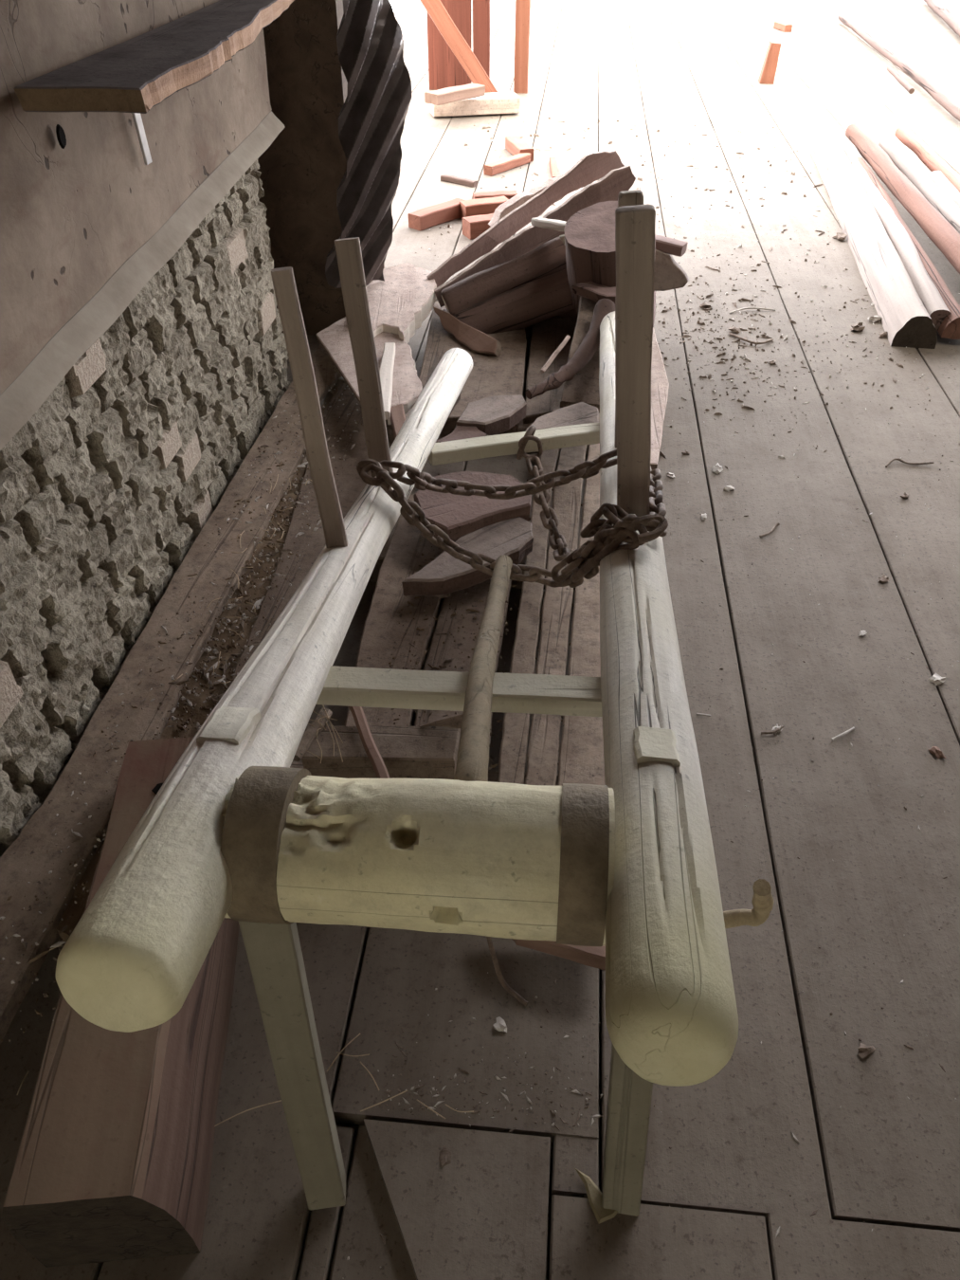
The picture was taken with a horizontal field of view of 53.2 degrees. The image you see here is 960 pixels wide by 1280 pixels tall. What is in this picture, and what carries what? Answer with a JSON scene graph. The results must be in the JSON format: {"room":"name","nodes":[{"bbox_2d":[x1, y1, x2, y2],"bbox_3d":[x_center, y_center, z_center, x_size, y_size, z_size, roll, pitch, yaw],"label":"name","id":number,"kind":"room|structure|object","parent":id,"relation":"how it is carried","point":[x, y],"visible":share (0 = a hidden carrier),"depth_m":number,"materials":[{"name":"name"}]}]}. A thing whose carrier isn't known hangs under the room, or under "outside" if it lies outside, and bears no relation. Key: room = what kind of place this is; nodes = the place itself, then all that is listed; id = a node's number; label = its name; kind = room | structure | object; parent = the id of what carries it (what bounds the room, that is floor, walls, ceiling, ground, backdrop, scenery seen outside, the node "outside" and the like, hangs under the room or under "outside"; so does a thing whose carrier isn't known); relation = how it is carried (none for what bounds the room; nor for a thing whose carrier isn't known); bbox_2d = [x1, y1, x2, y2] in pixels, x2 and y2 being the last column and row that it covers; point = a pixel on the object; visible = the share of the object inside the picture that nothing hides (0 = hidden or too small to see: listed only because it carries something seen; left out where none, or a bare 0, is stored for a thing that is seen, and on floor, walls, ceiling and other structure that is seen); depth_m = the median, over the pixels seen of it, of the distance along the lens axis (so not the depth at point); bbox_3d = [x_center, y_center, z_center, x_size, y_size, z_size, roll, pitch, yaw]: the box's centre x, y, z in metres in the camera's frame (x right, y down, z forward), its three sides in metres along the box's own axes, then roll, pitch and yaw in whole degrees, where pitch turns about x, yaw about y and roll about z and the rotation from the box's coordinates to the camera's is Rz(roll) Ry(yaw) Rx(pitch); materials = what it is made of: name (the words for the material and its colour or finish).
{"room":"sawmill workshop","nodes":[
{"label":"sawmill workshop","id":0,"kind":"room"},
{"bbox_2d":[0,0,291,857],"bbox_3d":[-0.828,-0.018,0.021,0.195,2.440,5.100,3,40,4],"label":"wall","id":1,"kind":"structure","parent":0,"point":[108,486],"depth_m":1.57,"materials":[{"name":"stone"}]},
{"bbox_2d":[55,124,66,148],"bbox_3d":[-0.586,-0.705,1.341,0.003,0.032,0.022,3,40,4],"label":"hole","id":2,"kind":"object","parent":1,"relation":"attached to","point":[61,136],"visible":1,"depth_m":1.34,"materials":[{"name":"black"}]},
{"bbox_2d":[0,110,285,450],"bbox_3d":[-0.744,0.465,0.414,0.079,0.257,5.100,3,40,4],"label":"trim","id":3,"kind":"structure","parent":1,"relation":"attached to","point":[27,393],"depth_m":1.53,"materials":[{"name":"paint"}]},
{"bbox_2d":[13,0,294,164],"bbox_3d":[-0.445,-1.075,1.796,0.172,0.178,1.406,3,40,4],"label":"wall shelf","id":4,"kind":"object","parent":1,"relation":"attached to","point":[135,75],"visible":1,"depth_m":1.36,"materials":[{"name":"beige wood"}]},
{"bbox_2d":[257,0,384,335],"bbox_3d":[-1.025,-2.030,2.467,1.360,2.450,0.430,3,40,4],"label":"wall pier","id":5,"kind":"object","parent":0,"point":[302,170],"depth_m":2.68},
{"bbox_2d":[0,0,959,1279],"bbox_3d":[2.277,-2.593,5.015,7.100,0.064,16.600,3,40,4],"label":"floor","id":6,"kind":"structure","parent":0,"point":[506,1206],"depth_m":1.53,"materials":[{"name":"wood"}]},
{"bbox_2d":[0,736,239,1267],"bbox_3d":[-0.417,0.416,1.217,0.170,0.202,0.617,-3,40,-4],"label":"beam","id":7,"kind":"structure","parent":6,"relation":"on","point":[114,1161],"depth_m":1.01,"materials":[{"name":"brown"}]},
{"bbox_2d":[17,945,474,1126],"bbox_3d":[-0.326,0.545,1.208,0.638,0.008,0.198,11,41,13],"label":"straw","id":8,"kind":"object","parent":6,"relation":"on","point":[60,945],"visible":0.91,"depth_m":1.18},
{"bbox_2d":[55,189,774,1216],"bbox_3d":[0.059,-0.325,1.545,0.469,0.923,2.261,3,40,4],"label":"frame","id":9,"kind":"object","parent":6,"relation":"on","point":[627,865],"visible":0.89,"depth_m":0.68,"materials":[{"name":"beige wood"}]},
{"bbox_2d":[436,424,489,442],"bbox_3d":[-0.030,-0.443,2.128,0.124,0.033,0.147,26,47,28],"label":"slab offcut","id":10,"kind":"object","parent":9,"relation":"on","point":[460,432],"visible":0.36,"depth_m":2.12,"materials":[{"name":"brown wood"}]},
{"bbox_2d":[457,394,527,435],"bbox_3d":[0.025,-0.518,2.209,0.202,0.042,0.114,-30,48,-31],"label":"slab offcut","id":11,"kind":"object","parent":10,"relation":"on","point":[495,414],"visible":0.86,"depth_m":2.18,"materials":[{"name":"brown wood"}]},
{"bbox_2d":[454,554,512,781],"bbox_3d":[0.009,0.008,0.979,0.029,0.207,0.575,3,40,3],"label":"stick","id":12,"kind":"object","parent":9,"relation":"attached to","point":[473,752],"visible":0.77,"depth_m":0.84,"materials":[{"name":"brown wood"}]},
{"bbox_2d":[356,425,668,587],"bbox_3d":[0.135,-0.209,1.375,0.439,0.303,0.508,21,44,24],"label":"chain","id":13,"kind":"object","parent":9,"relation":"hanging from","point":[584,561],"visible":0.95,"depth_m":1.29,"materials":[{"name":"metal"}]},
{"bbox_2d":[290,762,558,786],"bbox_3d":[-0.186,0.246,1.525,0.760,0.070,0.074,2,40,3],"label":"bearer","id":14,"kind":"object","parent":6,"relation":"on","point":[493,776],"visible":0.02,"depth_m":1.51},
{"bbox_2d":[0,381,306,1044],"bbox_3d":[-0.529,-0.114,1.855,0.136,0.039,1.981,4,40,5],"label":"plank","id":15,"kind":"object","parent":14,"relation":"on","point":[27,851],"visible":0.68,"depth_m":1.55,"materials":[{"name":"wood"}]},
{"bbox_2d":[56,378,346,944],"bbox_3d":[-0.433,-0.131,1.911,0.097,0.059,1.735,3,40,4],"label":"soil","id":16,"kind":"object","parent":15,"relation":"on","point":[76,910],"visible":0.27,"depth_m":1.70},
{"bbox_2d":[170,474,312,683],"bbox_3d":[-0.444,-0.149,1.863,0.112,0.008,0.690,3,40,4],"label":"straw","id":17,"kind":"object","parent":15,"relation":"on","point":[278,474],"visible":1,"depth_m":1.85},
{"bbox_2d":[310,344,342,402],"bbox_3d":[-0.415,-0.701,2.522,0.108,0.023,0.380,-3,40,-3],"label":"board","id":18,"kind":"object","parent":15,"relation":"on","point":[326,374],"visible":0.48,"depth_m":2.51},
{"bbox_2d":[315,316,360,402],"bbox_3d":[-0.331,-0.690,2.427,0.116,0.056,0.737,-9,41,-10],"label":"board","id":19,"kind":"object","parent":18,"relation":"on","point":[335,338],"visible":0.41,"depth_m":2.51,"materials":[{"name":"brown wood"}]},
{"bbox_2d":[345,493,445,726],"bbox_3d":[-0.143,-0.034,1.779,0.147,0.034,0.886,5,40,6],"label":"board","id":20,"kind":"object","parent":14,"relation":"on","point":[382,628],"visible":0.41,"depth_m":1.76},
{"bbox_2d":[301,726,460,779],"bbox_3d":[-0.150,0.173,1.468,0.240,0.052,0.074,0,40,0],"label":"wood block","id":21,"kind":"object","parent":20,"relation":"on","point":[406,752],"visible":0.7,"depth_m":1.44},
{"bbox_2d":[292,707,332,761],"bbox_3d":[-0.257,0.143,1.458,0.023,0.025,0.117,11,41,13],"label":"batten","id":22,"kind":"object","parent":21,"relation":"on","point":[310,734],"visible":0.83,"depth_m":1.45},
{"bbox_2d":[306,704,343,763],"bbox_3d":[-0.241,0.136,1.461,0.062,0.008,0.136,-4,40,-5],"label":"straw","id":23,"kind":"object","parent":21,"relation":"on","point":[327,717],"visible":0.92,"depth_m":1.45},
{"bbox_2d":[348,706,390,778],"bbox_3d":[-0.164,0.156,1.428,0.020,0.013,0.198,-14,42,-16],"label":"batten","id":24,"kind":"object","parent":21,"relation":"on","point":[374,757],"visible":0.84,"depth_m":1.42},
{"bbox_2d":[420,713,462,728],"bbox_3d":[-0.056,0.128,1.468,0.074,0.022,0.022,-4,40,-5],"label":"chip","id":25,"kind":"object","parent":21,"relation":"on","point":[455,721],"visible":0.83,"depth_m":1.47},
{"bbox_2d":[414,577,512,750],"bbox_3d":[-0.013,-0.035,1.780,0.136,0.033,0.878,4,40,5],"label":"board","id":26,"kind":"object","parent":14,"relation":"on","point":[439,651],"visible":0.34,"depth_m":1.73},
{"bbox_2d":[402,516,533,595],"bbox_3d":[-0.017,-0.154,1.830,0.314,0.047,0.116,-27,47,-28],"label":"slab offcut","id":27,"kind":"object","parent":26,"relation":"on","point":[512,538],"visible":0.84,"depth_m":1.80,"materials":[{"name":"brown wood"}]},
{"bbox_2d":[413,471,531,546],"bbox_3d":[-0.021,-0.280,1.945,0.246,0.050,0.194,-18,43,-21],"label":"slab offcut","id":28,"kind":"object","parent":27,"relation":"on","point":[458,516],"visible":0.59,"depth_m":1.90,"materials":[{"name":"brown wood"}]},
{"bbox_2d":[377,473,583,783],"bbox_3d":[0.044,-0.075,1.796,0.390,0.006,0.959,3,40,4],"label":"crumbs","id":29,"kind":"object","parent":26,"relation":"on","point":[421,565],"visible":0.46,"depth_m":1.72,"materials":[{"name":"wood"}]},
{"bbox_2d":[525,444,587,786],"bbox_3d":[0.165,-0.182,1.938,0.065,0.033,1.326,5,40,6],"label":"board","id":30,"kind":"object","parent":14,"relation":"on","point":[542,756],"visible":0.62,"depth_m":1.72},
{"bbox_2d":[526,402,599,431],"bbox_3d":[0.188,-0.477,2.160,0.208,0.043,0.113,-23,45,-25],"label":"slab offcut","id":31,"kind":"object","parent":30,"relation":"on","point":[578,413],"visible":0.44,"depth_m":2.16,"materials":[{"name":"brown wood"}]},
{"bbox_2d":[560,295,600,413],"bbox_3d":[0.287,-0.749,2.489,0.104,0.136,0.437,7,40,8],"label":"plank","id":32,"kind":"object","parent":30,"relation":"on","point":[584,387],"visible":0.52,"depth_m":2.41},
{"bbox_2d":[540,334,570,373],"bbox_3d":[0.192,-0.727,2.433,0.014,0.053,0.138,22,45,24],"label":"stick","id":33,"kind":"object","parent":32,"relation":"on","point":[544,368],"visible":1,"depth_m":2.43,"materials":[{"name":"brown wood"}]},
{"bbox_2d":[526,298,615,399],"bbox_3d":[0.242,-0.734,2.401,0.074,0.130,0.402,21,44,24],"label":"branch","id":34,"kind":"object","parent":32,"relation":"on","point":[591,342],"visible":0.89,"depth_m":2.39,"materials":[{"name":"brown plant"}]},
{"bbox_2d":[571,281,616,303],"bbox_3d":[0.356,-0.930,2.561,0.219,0.052,0.085,3,40,4],"label":"wood offcut","id":35,"kind":"object","parent":32,"relation":"on","point":[591,290],"visible":0.42,"depth_m":2.55,"materials":[{"name":"brown wood"}]},
{"bbox_2d":[557,413,605,786],"bbox_3d":[0.237,-0.181,1.937,0.090,0.034,1.328,4,40,5],"label":"board","id":36,"kind":"object","parent":14,"relation":"on","point":[581,760],"visible":0.25,"depth_m":1.65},
{"bbox_2d":[426,11,434,90],"bbox_3d":[-0.300,-4.291,5.287,0.038,2.200,0.033,3,40,4],"label":"board","id":37,"kind":"object","parent":6,"relation":"on","point":[429,20],"visible":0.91,"depth_m":5.85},
{"bbox_2d":[407,198,464,231],"bbox_3d":[-0.168,-1.736,3.903,0.072,0.060,0.280,31,49,31],"label":"scrap","id":38,"kind":"object","parent":6,"relation":"on","point":[425,218],"visible":0.96,"depth_m":3.86,"materials":[{"name":"orange wood"}]},
{"bbox_2d":[438,1145,451,1166],"bbox_3d":[-0.041,0.612,1.134,0.016,0.009,0.024,-4,40,-5],"label":"clod","id":39,"kind":"object","parent":6,"relation":"on","point":[445,1158],"visible":1,"depth_m":1.13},
{"bbox_2d":[432,0,472,90],"bbox_3d":[-0.172,-4.283,5.278,0.241,2.200,0.032,3,40,4],"label":"board","id":40,"kind":"object","parent":6,"relation":"on","point":[448,72],"visible":0.61,"depth_m":5.84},
{"bbox_2d":[420,0,498,92],"bbox_3d":[-0.137,-3.398,5.430,0.593,0.707,0.072,13,42,15],"label":"batten","id":41,"kind":"object","parent":6,"relation":"on","point":[435,9],"visible":0.73,"depth_m":5.42,"materials":[{"name":"orange wood"}]},
{"bbox_2d":[440,173,477,187],"bbox_3d":[-0.095,-2.085,4.345,0.188,0.028,0.033,25,46,27],"label":"scrap","id":42,"kind":"object","parent":6,"relation":"on","point":[451,178],"visible":1,"depth_m":4.33,"materials":[{"name":"orange wood"}]},
{"bbox_2d":[368,540,578,590],"bbox_3d":[-0.126,-0.163,2.013,0.760,0.069,0.073,2,40,3],"label":"bearer","id":43,"kind":"object","parent":6,"relation":"on","point":[374,575],"visible":0.02,"depth_m":1.99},
{"bbox_2d":[429,91,520,116],"bbox_3d":[-0.033,-3.030,5.417,0.493,0.082,0.163,-8,41,-9],"label":"plank","id":44,"kind":"object","parent":6,"relation":"on","point":[502,102],"visible":0.79,"depth_m":5.36,"materials":[{"name":"brown wood"}]},
{"bbox_2d":[424,82,485,105],"bbox_3d":[-0.134,-2.966,5.200,0.105,0.054,0.357,33,50,33],"label":"plank","id":45,"kind":"object","parent":44,"relation":"on","point":[448,95],"visible":1,"depth_m":5.16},
{"bbox_2d":[462,213,493,239],"bbox_3d":[0.014,-1.629,3.769,0.147,0.068,0.082,-16,42,-18],"label":"scrap","id":46,"kind":"object","parent":6,"relation":"on","point":[473,227],"visible":0.63,"depth_m":3.73,"materials":[{"name":"orange wood"}]},
{"bbox_2d":[473,0,490,78],"bbox_3d":[0.009,-4.271,5.265,0.105,2.200,0.032,3,40,4],"label":"board","id":47,"kind":"object","parent":6,"relation":"on","point":[481,8],"visible":0.65,"depth_m":5.76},
{"bbox_2d":[459,195,509,219],"bbox_3d":[0.020,-1.775,3.943,0.195,0.068,0.084,-13,42,-15],"label":"scrap","id":48,"kind":"object","parent":6,"relation":"on","point":[478,206],"visible":0.55,"depth_m":3.91,"materials":[{"name":"orange wood"}]},
{"bbox_2d":[473,190,517,199],"bbox_3d":[0.065,-1.879,4.080,0.184,0.051,0.064,-6,40,-7],"label":"scrap","id":49,"kind":"object","parent":6,"relation":"on","point":[509,194],"visible":0.44,"depth_m":4.05,"materials":[{"name":"orange wood"}]},
{"bbox_2d":[493,1016,507,1032],"bbox_3d":[0.027,0.506,1.260,0.019,0.013,0.019,7,40,8],"label":"clod","id":50,"kind":"object","parent":6,"relation":"on","point":[501,1026],"visible":1,"depth_m":1.25,"materials":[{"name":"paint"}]},
{"bbox_2d":[443,308,564,340],"bbox_3d":[0.144,-0.977,2.947,0.504,0.107,0.168,-6,40,-7],"label":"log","id":51,"kind":"object","parent":6,"relation":"on","point":[529,329],"visible":0.05,"depth_m":2.89,"materials":[{"name":"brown wood"}]},
{"bbox_2d":[483,152,530,176],"bbox_3d":[0.132,-2.256,4.538,0.054,0.042,0.307,27,47,28],"label":"scrap","id":52,"kind":"object","parent":6,"relation":"on","point":[522,158],"visible":1,"depth_m":4.50,"materials":[{"name":"orange wood"}]},
{"bbox_2d":[485,935,529,1005],"bbox_3d":[0.036,0.426,1.266,0.076,0.120,0.015,28,47,29],"label":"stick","id":53,"kind":"object","parent":6,"relation":"on","point":[502,981],"visible":0.87,"depth_m":1.29,"materials":[{"name":"wood"}]},
{"bbox_2d":[437,419,588,454],"bbox_3d":[-0.072,-0.534,2.456,0.760,0.070,0.074,2,40,3],"label":"bearer","id":54,"kind":"object","parent":6,"relation":"on","point":[522,427],"visible":0.03,"depth_m":2.41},
{"bbox_2d":[228,383,394,687],"bbox_3d":[-0.367,-0.129,1.888,0.239,0.038,1.723,5,40,6],"label":"plank","id":55,"kind":"object","parent":54,"relation":"on","point":[350,484],"visible":0.2,"depth_m":2.05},
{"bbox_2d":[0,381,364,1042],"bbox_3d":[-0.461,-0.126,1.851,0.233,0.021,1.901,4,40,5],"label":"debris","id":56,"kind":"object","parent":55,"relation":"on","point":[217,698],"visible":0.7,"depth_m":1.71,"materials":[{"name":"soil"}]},
{"bbox_2d":[390,403,405,438],"bbox_3d":[-0.183,-0.483,2.206,0.038,0.022,0.316,-6,42,-7],"label":"batten","id":57,"kind":"object","parent":55,"relation":"on","point":[397,412],"visible":0.35,"depth_m":2.23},
{"bbox_2d":[374,331,422,424],"bbox_3d":[-0.217,-0.691,2.471,0.104,0.053,0.494,-7,40,-8],"label":"board","id":58,"kind":"object","parent":55,"relation":"on","point":[407,386],"visible":0.56,"depth_m":2.41,"materials":[{"name":"brown wood"}]},
{"bbox_2d":[379,342,395,419],"bbox_3d":[-0.230,-0.638,2.330,0.041,0.021,0.416,-1,39,-1],"label":"batten","id":59,"kind":"object","parent":58,"relation":"on","point":[386,370],"visible":0.71,"depth_m":2.33,"materials":[{"name":"brown wood"}]},
{"bbox_2d":[347,262,437,343],"bbox_3d":[-0.246,-0.978,2.783,0.205,0.053,0.548,7,40,8],"label":"board","id":60,"kind":"object","parent":58,"relation":"on","point":[399,304],"visible":0.67,"depth_m":2.75,"materials":[{"name":"brown wood"}]},
{"bbox_2d":[325,0,412,287],"bbox_3d":[-0.305,-1.381,2.495,0.268,0.936,0.120,-22,45,-25],"label":"screw","id":61,"kind":"object","parent":60,"relation":"on","point":[370,40],"visible":0.94,"depth_m":2.51,"materials":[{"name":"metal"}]},
{"bbox_2d":[419,301,527,428],"bbox_3d":[-0.012,-0.836,2.741,0.291,0.037,0.936,2,40,2],"label":"board","id":62,"kind":"object","parent":54,"relation":"on","point":[503,374],"visible":0.32,"depth_m":2.61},
{"bbox_2d":[433,306,501,356],"bbox_3d":[-0.047,-0.872,2.723,0.065,0.067,0.298,-28,47,-29],"label":"board","id":63,"kind":"object","parent":62,"relation":"on","point":[478,341],"visible":1,"depth_m":2.69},
{"bbox_2d":[440,237,566,315],"bbox_3d":[0.088,-1.051,2.805,0.410,0.241,0.119,-9,41,-11],"label":"log","id":64,"kind":"object","parent":62,"relation":"on","point":[549,258],"visible":0.55,"depth_m":2.75,"materials":[{"name":"brown wood"}]},
{"bbox_2d":[531,217,566,231],"bbox_3d":[0.217,-1.162,2.681,0.038,0.054,0.223,-20,44,-22],"label":"batten","id":65,"kind":"object","parent":64,"relation":"on","point":[540,222],"visible":0.66,"depth_m":2.69,"materials":[{"name":"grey wood"}]},
{"bbox_2d":[453,268,573,334],"bbox_3d":[0.112,-0.965,2.791,0.385,0.224,0.122,-6,40,-7],"label":"log","id":66,"kind":"object","parent":62,"relation":"on","point":[527,304],"visible":0.66,"depth_m":2.75,"materials":[{"name":"brown wood"}]},
{"bbox_2d":[497,399,561,784],"bbox_3d":[0.118,-0.182,1.938,0.053,0.033,1.324,5,40,5],"label":"board","id":67,"kind":"object","parent":54,"relation":"on","point":[513,752],"visible":0.56,"depth_m":1.70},
{"bbox_2d":[523,317,577,423],"bbox_3d":[0.263,-0.844,2.766,0.245,0.038,0.955,3,40,4],"label":"board","id":68,"kind":"object","parent":54,"relation":"on","point":[547,335],"visible":0.28,"depth_m":2.67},
{"bbox_2d":[565,201,656,314],"bbox_3d":[0.359,-1.028,2.627,0.238,0.289,0.286,21,44,23],"label":"chopping block","id":69,"kind":"object","parent":68,"relation":"on","point":[590,233],"visible":0.39,"depth_m":2.54,"materials":[{"name":"brown wood"}]},
{"bbox_2d":[505,135,533,161],"bbox_3d":[0.193,-2.426,4.728,0.073,0.059,0.273,-9,41,-11],"label":"scrap","id":70,"kind":"object","parent":6,"relation":"on","point":[515,145],"visible":0.84,"depth_m":4.70,"materials":[{"name":"orange wood"}]},
{"bbox_2d":[513,0,530,93],"bbox_3d":[0.255,-4.237,5.223,0.090,2.200,0.089,3,40,4],"label":"post","id":71,"kind":"object","parent":6,"relation":"on","point":[522,7],"visible":0.98,"depth_m":5.74,"materials":[{"name":"orange wood"}]},
{"bbox_2d":[549,156,558,178],"bbox_3d":[0.347,-2.213,4.498,0.032,0.028,0.354,1,40,1],"label":"scrap","id":72,"kind":"object","parent":6,"relation":"on","point":[553,160],"visible":0.81,"depth_m":4.48,"materials":[{"name":"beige wood"}]},
{"bbox_2d":[512,938,605,969],"bbox_3d":[0.098,0.402,1.304,0.160,0.032,0.091,0,40,0],"label":"board","id":73,"kind":"object","parent":6,"relation":"on","point":[594,957],"visible":0.27,"depth_m":1.28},
{"bbox_2d":[575,1168,618,1224],"bbox_3d":[0.128,0.636,1.100,0.029,0.006,0.067,-26,47,-28],"label":"chip","id":74,"kind":"object","parent":6,"relation":"on","point":[594,1195],"visible":0.96,"depth_m":1.09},
{"bbox_2d":[557,291,656,327],"bbox_3d":[0.284,-1.080,2.957,0.526,0.308,0.268,7,40,8],"label":"log","id":75,"kind":"object","parent":6,"relation":"on","point":[572,313],"visible":0.03,"depth_m":2.89,"materials":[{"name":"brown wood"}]},
{"bbox_2d":[426,150,624,287],"bbox_3d":[0.149,-1.310,2.961,0.764,0.295,0.037,-24,46,-26],"label":"slab","id":76,"kind":"object","parent":75,"relation":"on","point":[592,167],"visible":0.93,"depth_m":2.95,"materials":[{"name":"brown wood"}]},
{"bbox_2d":[488,173,566,226],"bbox_3d":[0.159,-1.456,3.209,0.286,0.160,0.056,-19,44,-21],"label":"slab","id":77,"kind":"object","parent":76,"relation":"on","point":[519,199],"visible":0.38,"depth_m":3.17,"materials":[{"name":"brown wood"}]},
{"bbox_2d":[434,165,636,307],"bbox_3d":[0.171,-1.226,2.897,0.727,0.302,0.035,-22,45,-24],"label":"slab","id":78,"kind":"object","parent":75,"relation":"on","point":[609,187],"visible":0.6,"depth_m":2.90,"materials":[{"name":"brown wood"}]},
{"bbox_2d":[654,249,689,291],"bbox_3d":[0.493,-1.086,2.811,0.244,0.146,0.138,7,40,9],"label":"log","id":79,"kind":"object","parent":75,"relation":"on","point":[669,275],"visible":0.43,"depth_m":2.75,"materials":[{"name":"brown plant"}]},
{"bbox_2d":[656,234,688,256],"bbox_3d":[0.478,-1.161,2.775,0.242,0.051,0.054,18,43,21],"label":"batten","id":80,"kind":"object","parent":79,"relation":"on","point":[669,246],"visible":0.43,"depth_m":2.73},
{"bbox_2d":[347,117,959,1279],"bbox_3d":[0.796,-1.067,3.136,2.232,0.015,5.724,3,40,4],"label":"chips","id":81,"kind":"object","parent":6,"relation":"on","point":[764,336],"visible":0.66,"depth_m":2.85,"materials":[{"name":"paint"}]},
{"bbox_2d":[650,327,669,470],"bbox_3d":[0.476,-0.674,2.634,0.085,0.048,0.850,4,40,5],"label":"board","id":82,"kind":"object","parent":6,"relation":"on","point":[660,384],"visible":0.49,"depth_m":2.56,"materials":[{"name":"brown wood"}]},
{"bbox_2d":[712,462,723,474],"bbox_3d":[0.588,-0.425,2.369,0.027,0.019,0.040,6,40,7],"label":"clod","id":83,"kind":"object","parent":6,"relation":"on","point":[717,468],"visible":1,"depth_m":2.36,"materials":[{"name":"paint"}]},
{"bbox_2d":[729,332,773,344],"bbox_3d":[0.840,-0.935,2.978,0.137,0.011,0.063,13,42,15],"label":"twig","id":84,"kind":"object","parent":6,"relation":"on","point":[730,334],"visible":1,"depth_m":2.97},
{"bbox_2d":[730,307,775,313],"bbox_3d":[0.899,-1.094,3.171,0.159,0.009,0.025,-6,40,-7],"label":"twig","id":85,"kind":"object","parent":6,"relation":"on","point":[747,307],"visible":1,"depth_m":3.17,"materials":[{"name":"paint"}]},
{"bbox_2d":[758,41,782,84],"bbox_3d":[1.842,-3.670,6.089,0.098,0.227,0.091,3,40,4],"label":"wood","id":86,"kind":"object","parent":6,"relation":"on","point":[768,72],"visible":1,"depth_m":6.07,"materials":[{"name":"orange wood"}]},
{"bbox_2d":[773,20,792,32],"bbox_3d":[2.480,-5.023,7.840,0.065,0.051,0.211,-8,40,-9],"label":"scrap","id":87,"kind":"object","parent":6,"relation":"on","point":[778,25],"visible":1,"depth_m":7.80,"materials":[{"name":"orange wood"}]},
{"bbox_2d":[832,232,847,240],"bbox_3d":[1.408,-1.573,3.738,0.039,0.028,0.063,-10,41,-12],"label":"clod","id":88,"kind":"object","parent":6,"relation":"on","point":[840,236],"visible":1,"depth_m":3.73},
{"bbox_2d":[850,322,865,331],"bbox_3d":[1.202,-0.994,3.047,0.044,0.029,0.048,10,41,11],"label":"clod","id":89,"kind":"object","parent":6,"relation":"on","point":[859,326],"visible":1,"depth_m":3.04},
{"bbox_2d":[858,1042,876,1058],"bbox_3d":[0.496,0.527,1.235,0.025,0.013,0.017,-21,44,-23],"label":"clod","id":90,"kind":"object","parent":6,"relation":"on","point":[865,1051],"visible":1,"depth_m":1.23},
{"bbox_2d":[810,130,936,348],"bbox_3d":[1.524,-1.700,3.827,0.136,0.109,2.409,6,40,7],"label":"log","id":91,"kind":"object","parent":6,"relation":"on","point":[906,321],"visible":1,"depth_m":3.40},
{"bbox_2d":[842,143,950,330],"bbox_3d":[1.592,-1.656,3.755,0.082,0.086,2.108,6,40,7],"label":"pole","id":92,"kind":"object","parent":6,"relation":"on","point":[931,298],"visible":0.62,"depth_m":3.39,"materials":[{"name":"beige wood"}]},
{"bbox_2d":[845,122,959,274],"bbox_3d":[1.733,-1.825,3.897,0.084,0.084,2.128,4,40,4],"label":"pole","id":93,"kind":"object","parent":92,"relation":"on","point":[937,228],"visible":0.99,"depth_m":3.78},
{"bbox_2d":[838,14,959,121],"bbox_3d":[2.828,-3.939,6.512,0.062,0.062,4.194,4,40,5],"label":"pole","id":94,"kind":"object","parent":6,"relation":"on","point":[936,93],"visible":1,"depth_m":6.18,"materials":[{"name":"brown wood"}]},
{"bbox_2d":[887,65,914,93],"bbox_3d":[2.625,-3.506,5.986,0.033,0.033,0.746,5,40,6],"label":"stick","id":95,"kind":"object","parent":6,"relation":"on","point":[891,70],"visible":1,"depth_m":5.92,"materials":[{"name":"brown wood"}]},
{"bbox_2d":[851,157,959,339],"bbox_3d":[1.593,-1.553,3.638,0.106,0.081,1.894,5,40,6],"label":"pole","id":96,"kind":"object","parent":6,"relation":"on","point":[950,328],"visible":0.44,"depth_m":3.14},
{"bbox_2d":[885,457,933,467],"bbox_3d":[1.069,-0.446,2.396,0.124,0.009,0.032,-3,40,-4],"label":"twig","id":97,"kind":"object","parent":6,"relation":"on","point":[894,459],"visible":1,"depth_m":2.39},
{"bbox_2d":[928,746,946,758],"bbox_3d":[0.782,0.193,1.634,0.017,0.012,0.033,-15,42,-18],"label":"clod","id":98,"kind":"object","parent":6,"relation":"on","point":[935,750],"visible":1,"depth_m":1.63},
{"bbox_2d":[929,673,946,685],"bbox_3d":[0.851,0.072,1.777,0.030,0.012,0.023,-21,44,-24],"label":"clod","id":99,"kind":"object","parent":6,"relation":"on","point":[936,678],"visible":1,"depth_m":1.77,"materials":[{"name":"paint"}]},
{"bbox_2d":[923,0,959,36],"bbox_3d":[3.881,-5.099,7.879,0.093,0.093,3.185,8,41,10],"label":"pole","id":100,"kind":"object","parent":6,"relation":"on","point":[946,14],"visible":1,"depth_m":8.00,"materials":[{"name":"brown wood"}]},
{"bbox_2d":[927,170,959,208],"bbox_3d":[1.911,-1.671,3.776,0.093,0.091,1.048,4,40,5],"label":"pole","id":101,"kind":"object","parent":6,"relation":"on","point":[938,177],"visible":0.36,"depth_m":3.99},
{"bbox_2d":[878,133,959,234],"bbox_3d":[1.858,-1.811,3.912,0.081,0.086,1.844,4,40,5],"label":"pole","id":102,"kind":"object","parent":101,"relation":"on","point":[900,155],"visible":0.72,"depth_m":4.04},
{"bbox_2d":[895,127,959,192],"bbox_3d":[2.015,-2.013,4.156,0.058,0.059,1.678,4,40,5],"label":"pole","id":103,"kind":"object","parent":101,"relation":"on","point":[924,155],"visible":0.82,"depth_m":4.37,"materials":[{"name":"orange wood"}]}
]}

